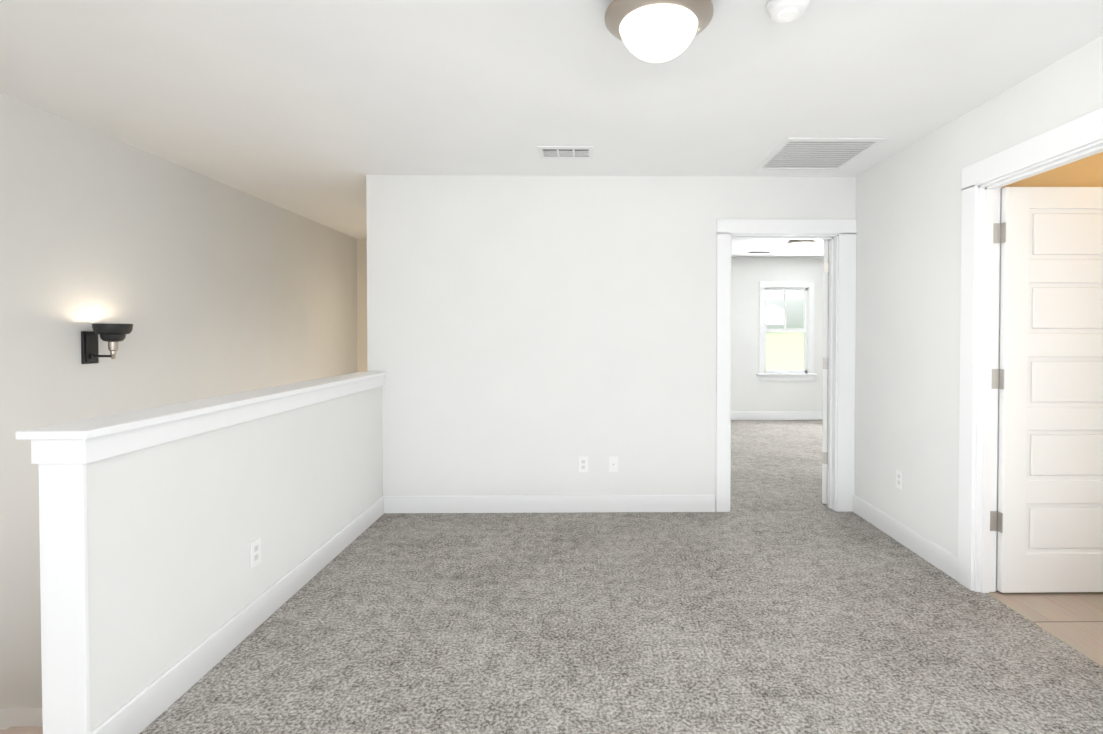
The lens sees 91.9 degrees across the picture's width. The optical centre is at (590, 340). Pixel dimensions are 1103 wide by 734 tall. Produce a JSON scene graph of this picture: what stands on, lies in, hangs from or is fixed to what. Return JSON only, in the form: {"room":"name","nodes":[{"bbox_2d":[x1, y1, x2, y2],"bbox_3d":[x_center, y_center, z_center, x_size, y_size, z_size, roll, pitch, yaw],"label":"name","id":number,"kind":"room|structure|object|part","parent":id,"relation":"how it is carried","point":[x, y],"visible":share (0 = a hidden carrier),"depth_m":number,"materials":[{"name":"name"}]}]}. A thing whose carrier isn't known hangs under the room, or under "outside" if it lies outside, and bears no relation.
{"room":"upstairs loft landing","nodes":[
{"label":"upstairs loft landing","id":0,"kind":"room"},
{"bbox_2d":[0,726,42,733],"bbox_3d":[-2.224,2.730,4.125,1.170,2.958,4.775,0,1,-1],"label":"floor","id":1,"kind":"structure","parent":0,"point":[25,730],"depth_m":2.26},
{"bbox_2d":[0,92,357,708],"bbox_3d":[-2.843,1.536,1.986,0.120,5.410,9.240,0,1,-1],"label":"wall","id":2,"kind":"structure","parent":0,"point":[206,287],"depth_m":3.18,"materials":[{"name":"paint"}]},
{"bbox_2d":[0,708,42,729],"bbox_3d":[-2.799,2.554,3.965,0.016,2.915,5.075,0,1,-1],"label":"trim","id":3,"kind":"structure","parent":2,"relation":"attached to","point":[30,717],"depth_m":2.59,"materials":[{"name":"white wood"}]},
{"bbox_2d":[81,323,132,363],"bbox_3d":[-2.685,0.015,2.962,0.221,0.222,0.172,0,1,-1],"label":"sconce","id":4,"kind":"object","parent":2,"relation":"attached to","point":[112,335],"visible":1,"depth_m":2.94,"materials":[{"name":"black metal"}]},
{"bbox_2d":[108,342,117,358],"bbox_3d":[-2.660,0.053,2.963,0.044,0.098,0.044,0,1,-1],"label":"socket","id":5,"kind":"object","parent":4,"relation":"attached to","point":[112,346],"depth_m":2.95,"materials":[{"name":"silver metal"}]},
{"bbox_2d":[87,386,382,731],"bbox_3d":[-1.562,0.930,2.723,0.120,1.280,2.300,0,1,-1],"label":"wall","id":6,"kind":"structure","parent":0,"point":[175,528],"depth_m":2.06,"materials":[{"name":"paint"}]},
{"bbox_2d":[16,372,386,733],"bbox_3d":[-1.562,0.755,2.700,0.200,1.030,2.340,0,1,-1],"label":"trim","id":7,"kind":"structure","parent":6,"relation":"on","point":[63,455],"depth_m":1.56,"materials":[{"name":"white wood"}]},
{"bbox_2d":[90,496,385,733],"bbox_3d":[-1.493,1.208,2.713,0.018,0.125,2.290,0,1,-1],"label":"baseboard","id":8,"kind":"structure","parent":6,"relation":"attached to","point":[154,699],"depth_m":2.14,"materials":[{"name":"white wood"}]},
{"bbox_2d":[250,537,260,568],"bbox_3d":[-1.495,0.946,2.374,0.006,0.115,0.070,0,1,-1],"label":"outlet","id":9,"kind":"object","parent":6,"relation":"attached to","point":[253,544],"depth_m":2.37,"materials":[{"name":"white plastic"}]},
{"bbox_3d":[-1.493,0.946,2.374,0.002,0.064,0.026,0,1,-1],"label":"electrical outlet on the pony wall","id":10,"kind":"part","parent":9,"relation":"part of","materials":[{"name":"white plastic"}]},
{"bbox_2d":[357,239,367,371],"bbox_3d":[-2.193,1.467,6.554,1.290,5.410,0.120,0,1,-1],"label":"wall","id":11,"kind":"structure","parent":0,"point":[362,360],"depth_m":6.46,"materials":[{"name":"beige paint"}]},
{"bbox_2d":[0,0,1102,256],"bbox_3d":[1.147,-1.255,2.747,8.120,0.150,10.750,0,1,-1],"label":"ceiling","id":12,"kind":"structure","parent":0,"point":[316,110],"depth_m":2.42,"materials":[{"name":"paint"}]},
{"bbox_2d":[537,146,593,158],"bbox_3d":[-0.157,-1.186,3.350,0.345,0.008,0.215,0,1,-1],"label":"ceiling vent","id":13,"kind":"object","parent":12,"relation":"in","point":[573,148],"depth_m":3.30,"materials":[{"name":"white metal"}]},
{"bbox_2d":[543,151,588,155],"bbox_3d":[-0.157,-1.182,3.350,0.285,0.004,0.091,0,1,-1],"label":"louvres","id":14,"kind":"object","parent":13,"relation":"attached to","point":[570,153],"visible":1,"depth_m":3.35,"materials":[{"name":"white metal"}]},
{"bbox_3d":[-0.157,-1.183,3.350,0.285,0.002,0.125,0,1,-1],"label":"supply air vent slots","id":15,"kind":"part","parent":13,"relation":"part of","materials":[{"name":"white metal"}]},
{"bbox_2d":[605,0,713,62],"bbox_3d":[0.228,-1.062,1.800,0.364,0.208,0.364,0,1,-1],"label":"light fixture","id":16,"kind":"object","parent":12,"relation":"attached to","point":[656,31],"visible":1,"depth_m":1.73,"materials":[{"name":"white glass"}]},
{"bbox_3d":[0.228,-1.009,1.801,0.265,0.103,0.265,0,1,-1],"label":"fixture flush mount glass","id":17,"kind":"part","parent":16,"relation":"part of","materials":[{"name":"white glass"}]},
{"bbox_2d":[745,251,773,253],"bbox_3d":[2.375,-1.250,7.498,0.350,0.006,0.220,0,1,-1],"label":"ceiling vent","id":18,"kind":"object","parent":12,"relation":"in","point":[758,251],"visible":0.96,"depth_m":7.50,"materials":[{"name":"white metal"}]},
{"bbox_2d":[766,0,810,21],"bbox_3d":[0.676,-1.140,1.823,0.144,0.053,0.144,0,1,-1],"label":"smoke detector","id":19,"kind":"object","parent":12,"relation":"attached to","point":[784,10],"visible":1,"depth_m":1.80,"materials":[{"name":"white plastic"}]},
{"bbox_2d":[787,240,814,243],"bbox_3d":[2.562,-1.213,6.491,0.320,0.050,0.320,0,1,-1],"label":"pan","id":20,"kind":"object","parent":12,"relation":"attached to","point":[791,241],"visible":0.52,"depth_m":6.36,"materials":[{"name":"silver metal"}]},
{"bbox_2d":[788,242,813,249],"bbox_3d":[2.562,-1.150,6.492,0.290,0.075,0.290,0,1,-1],"label":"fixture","id":21,"kind":"object","parent":20,"relation":"attached to","point":[800,245],"visible":1,"depth_m":6.41,"materials":[{"name":"white glass"}]},
{"bbox_2d":[756,137,885,169],"bbox_3d":[1.433,-1.186,3.397,0.577,0.008,0.590,0,1,-1],"label":"ceiling vent","id":22,"kind":"object","parent":12,"relation":"in","point":[798,153],"visible":1,"depth_m":3.36,"materials":[{"name":"white metal"}]},
{"bbox_2d":[366,175,855,510],"bbox_3d":[1.786,0.026,3.957,6.815,2.450,0.115,0,1,-1],"label":"wall","id":23,"kind":"structure","parent":0,"point":[533,335],"depth_m":3.87,"materials":[{"name":"paint"}]},
{"bbox_2d":[386,495,714,512],"bbox_3d":[-0.304,1.190,3.885,2.424,0.125,0.015,0,1,-1],"label":"baseboard","id":24,"kind":"structure","parent":23,"relation":"attached to","point":[476,503],"depth_m":3.88,"materials":[{"name":"white wood"}]},
{"bbox_2d":[578,457,587,471],"bbox_3d":[-0.056,0.902,3.888,0.070,0.115,0.005,0,1,-1],"label":"electrical outlet plate","id":25,"kind":"object","parent":23,"relation":"attached to","point":[581,464],"visible":1,"depth_m":3.89,"materials":[{"name":"white plastic"}]},
{"bbox_2d":[609,456,617,471],"bbox_3d":[0.164,0.902,3.891,0.070,0.115,0.005,0,1,-1],"label":"electrical outlet plate","id":26,"kind":"object","parent":23,"relation":"attached to","point":[612,460],"visible":1,"depth_m":3.89,"materials":[{"name":"white plastic"}]},
{"bbox_2d":[822,240,828,503],"bbox_3d":[1.965,0.232,4.346,0.057,2.010,0.802,0,1,29],"label":"bedroom door","id":27,"kind":"structure","parent":23,"relation":"in","point":[825,371],"depth_m":4.04,"materials":[{"name":"white wood"}]},
{"bbox_2d":[140,420,1102,733],"bbox_3d":[1.792,1.419,2.796,6.830,0.300,10.750,0,1,-1],"label":"floor carpet","id":28,"kind":"object","parent":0,"point":[778,598],"visible":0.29,"depth_m":2.30,"materials":[{"name":"grey carpet"}]},
{"bbox_2d":[731,257,823,411],"bbox_3d":[2.693,-0.037,8.080,4.900,2.450,0.140,0,1,-1],"label":"wall","id":29,"kind":"structure","parent":0,"point":[750,392],"depth_m":8.01,"materials":[{"name":"paint"}]},
{"bbox_2d":[731,411,822,419],"bbox_3d":[2.694,1.127,8.020,4.900,0.125,0.015,0,1,-1],"label":"baseboard","id":30,"kind":"structure","parent":29,"relation":"attached to","point":[770,415],"depth_m":8.02,"materials":[{"name":"white wood"}]},
{"bbox_2d":[757,282,816,380],"bbox_3d":[2.944,-0.144,8.055,0.900,1.485,0.196,0,1,-1],"label":"bedroom window","id":31,"kind":"structure","parent":29,"relation":"in","point":[806,373],"depth_m":8.00,"materials":[{"name":"white wood"}]},
{"bbox_2d":[854,35,1102,555],"bbox_3d":[2.023,0.077,0.653,0.100,2.450,6.500,0,1,-1],"label":"wall","id":32,"kind":"structure","parent":0,"point":[908,284],"depth_m":3.11,"materials":[{"name":"paint"}]},
{"bbox_2d":[896,469,902,489],"bbox_3d":[1.938,0.871,3.344,0.005,0.115,0.070,0,1,-1],"label":"electrical outlet plate","id":33,"kind":"object","parent":32,"relation":"attached to","point":[900,473],"visible":1,"depth_m":3.34,"materials":[{"name":"white plastic"}]},
{"bbox_2d":[853,495,957,580],"bbox_3d":[1.933,1.198,3.354,0.015,0.125,1.100,0,1,-1],"label":"baseboard","id":34,"kind":"structure","parent":32,"relation":"attached to","point":[944,560],"depth_m":3.22,"materials":[{"name":"white wood"}]},
{"bbox_2d":[990,187,1102,592],"bbox_3d":[2.408,0.249,2.675,0.802,2.028,0.043,0,1,-1],"label":"door","id":35,"kind":"structure","parent":32,"relation":"in","point":[1050,484],"depth_m":2.66,"materials":[{"name":"white wood"}]},
{"bbox_3d":[2.035,0.186,2.669,0.056,1.550,0.043,0,1,-1],"label":"right door hinges","id":36,"kind":"part","parent":35,"relation":"part of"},
{"bbox_2d":[988,590,1102,666],"bbox_3d":[3.634,1.461,0.168,3.210,0.296,5.450,0,1,-1],"label":"floor","id":37,"kind":"structure","parent":0,"point":[1073,620],"depth_m":2.49,"materials":[{"name":"beige tile"}]},
{"bbox_2d":[1002,152,1102,187],"bbox_3d":[3.627,0.043,2.842,3.160,2.450,0.120,0,1,-1],"label":"wall","id":38,"kind":"structure","parent":0,"point":[1086,172],"depth_m":2.75,"materials":[{"name":"beige paint"}]},
{"label":"outside","id":39,"kind":"structure","parent":0,"visible":0},
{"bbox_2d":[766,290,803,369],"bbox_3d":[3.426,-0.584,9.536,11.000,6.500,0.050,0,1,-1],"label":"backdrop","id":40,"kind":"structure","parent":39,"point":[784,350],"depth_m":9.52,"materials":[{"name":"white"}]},
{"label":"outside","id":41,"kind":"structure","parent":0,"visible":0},
{"bbox_2d":[766,305,783,323],"bbox_3d":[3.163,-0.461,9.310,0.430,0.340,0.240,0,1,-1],"label":"shed","id":42,"kind":"object","parent":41,"point":[774,314],"visible":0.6,"depth_m":9.21,"materials":[{"name":"white"}]}
]}

